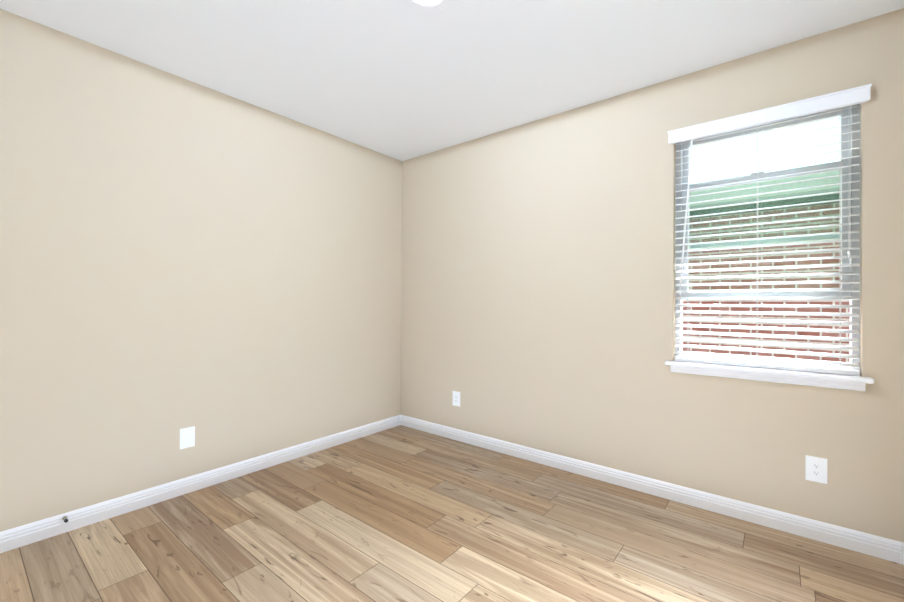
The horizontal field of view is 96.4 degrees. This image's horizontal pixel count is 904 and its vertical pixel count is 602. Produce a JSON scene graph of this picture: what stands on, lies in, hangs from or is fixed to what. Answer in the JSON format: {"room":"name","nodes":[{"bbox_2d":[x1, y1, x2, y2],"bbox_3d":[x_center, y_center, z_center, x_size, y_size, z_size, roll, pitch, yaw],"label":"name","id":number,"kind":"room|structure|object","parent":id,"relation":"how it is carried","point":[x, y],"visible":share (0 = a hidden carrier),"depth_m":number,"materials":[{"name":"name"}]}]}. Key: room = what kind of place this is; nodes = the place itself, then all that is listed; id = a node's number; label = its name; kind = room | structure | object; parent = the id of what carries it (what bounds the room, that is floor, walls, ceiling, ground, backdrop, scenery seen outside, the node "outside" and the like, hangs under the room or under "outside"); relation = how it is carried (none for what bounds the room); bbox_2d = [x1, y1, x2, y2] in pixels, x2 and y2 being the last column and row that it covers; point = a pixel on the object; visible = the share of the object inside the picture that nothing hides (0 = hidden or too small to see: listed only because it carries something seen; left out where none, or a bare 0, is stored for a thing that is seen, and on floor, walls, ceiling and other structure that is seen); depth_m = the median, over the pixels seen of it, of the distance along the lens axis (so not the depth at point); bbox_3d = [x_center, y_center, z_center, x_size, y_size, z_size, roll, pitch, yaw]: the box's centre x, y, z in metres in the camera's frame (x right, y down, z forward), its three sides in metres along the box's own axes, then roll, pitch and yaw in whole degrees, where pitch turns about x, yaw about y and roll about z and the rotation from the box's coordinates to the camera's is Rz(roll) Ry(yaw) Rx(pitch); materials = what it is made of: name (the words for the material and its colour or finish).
{"room":"empty bedroom","nodes":[
{"label":"empty bedroom","id":0,"kind":"room"},
{"bbox_2d":[0,9,401,531],"bbox_3d":[-1.718,-0.097,2.862,0.160,2.740,3.920,0,0,39],"label":"wall","id":1,"kind":"structure","parent":0,"point":[221,272],"depth_m":2.59,"materials":[{"name":"beige paint"}]},
{"bbox_2d":[180,426,194,448],"bbox_3d":[-1.761,0.908,2.690,0.008,0.134,0.088,0,0,39],"label":"blank wall plate","id":2,"kind":"object","parent":1,"relation":"attached to","point":[187,437],"visible":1,"depth_m":2.69,"materials":[{"name":"white plastic"}]},
{"bbox_2d":[0,415,400,552],"bbox_3d":[-1.657,1.222,2.802,0.016,0.102,3.600,0,0,39],"label":"baseboard","id":3,"kind":"structure","parent":1,"relation":"attached to","point":[25,534],"depth_m":2.59,"materials":[{"name":"white wood"}]},
{"bbox_2d":[0,425,903,601],"bbox_3d":[-0.281,1.317,1.694,3.871,0.080,3.920,0,0,39],"label":"floor","id":4,"kind":"structure","parent":0,"point":[400,513],"depth_m":2.11,"materials":[{"name":"brown wood"}]},
{"bbox_2d":[0,0,903,160],"bbox_3d":[-0.266,-1.523,1.703,3.871,0.120,3.920,0,0,39],"label":"ceiling","id":5,"kind":"structure","parent":0,"point":[402,80],"depth_m":2.33,"materials":[{"name":"white paint"}]},
{"bbox_2d":[412,0,443,6],"bbox_3d":[-0.116,-1.456,1.909,0.184,0.012,0.184,0,0,39],"label":"recessed light","id":6,"kind":"object","parent":5,"relation":"in","point":[428,3],"visible":0.96,"depth_m":1.97,"materials":[{"name":"white"}]},
{"bbox_2d":[401,8,903,541],"bbox_3d":[0.906,-0.082,3.162,3.551,2.740,0.160,0,0,39],"label":"wall","id":7,"kind":"structure","parent":0,"point":[537,294],"depth_m":2.79,"materials":[{"name":"beige paint"}]},
{"bbox_2d":[452,391,459,406],"bbox_3d":[0.040,0.905,3.744,0.088,0.134,0.008,0,0,39],"label":"electrical outlet","id":8,"kind":"object","parent":7,"relation":"attached to","point":[456,398],"visible":1,"depth_m":3.74,"materials":[{"name":"white plastic"}]},
{"bbox_2d":[401,415,903,563],"bbox_3d":[0.844,1.236,3.090,3.551,0.102,0.016,0,0,39],"label":"baseboard","id":9,"kind":"structure","parent":7,"relation":"attached to","point":[865,543],"depth_m":2.53,"materials":[{"name":"white wood"}]},
{"bbox_2d":[675,104,860,370],"bbox_3d":[1.847,-0.352,2.444,0.870,1.485,0.082,0,0,39],"label":"window","id":10,"kind":"structure","parent":7,"relation":"in","point":[846,153],"depth_m":2.37,"materials":[{"name":"clear glass"}]},
{"bbox_2d":[667,84,871,375],"bbox_3d":[1.789,-0.358,2.371,0.930,1.487,0.093,0,0,39],"label":"window blinds","id":11,"kind":"object","parent":10,"relation":"attached to","point":[835,100],"visible":0.9,"depth_m":2.32,"materials":[{"name":"white plastic"}]},
{"bbox_2d":[670,366,865,390],"bbox_3d":[1.766,0.438,2.346,0.890,0.047,0.027,0,0,39],"label":"apron","id":12,"kind":"object","parent":7,"relation":"attached to","point":[856,386],"visible":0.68,"depth_m":2.29,"materials":[{"name":"white wood"}]},
{"bbox_2d":[665,360,873,383],"bbox_3d":[1.779,0.402,2.361,0.942,0.025,0.128,0,0,39],"label":"stool","id":13,"kind":"object","parent":7,"relation":"attached to","point":[809,374],"visible":1,"depth_m":2.27,"materials":[{"name":"white wood"}]},
{"bbox_2d":[805,455,826,483],"bbox_3d":[1.972,0.912,2.188,0.088,0.134,0.008,0,0,39],"label":"electrical outlet","id":14,"kind":"object","parent":7,"relation":"attached to","point":[816,469],"visible":1,"depth_m":2.19,"materials":[{"name":"white plastic"}]},
{"label":"outside","id":15,"kind":"structure","parent":0,"visible":0},
{"bbox_2d":[683,171,849,361],"bbox_3d":[3.364,0.251,3.466,15.000,3.340,3.380,0,0,39],"label":"neighbouring house","id":16,"kind":"structure","parent":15,"point":[794,286],"depth_m":4.88,"materials":[{"name":"brick"}]}
]}

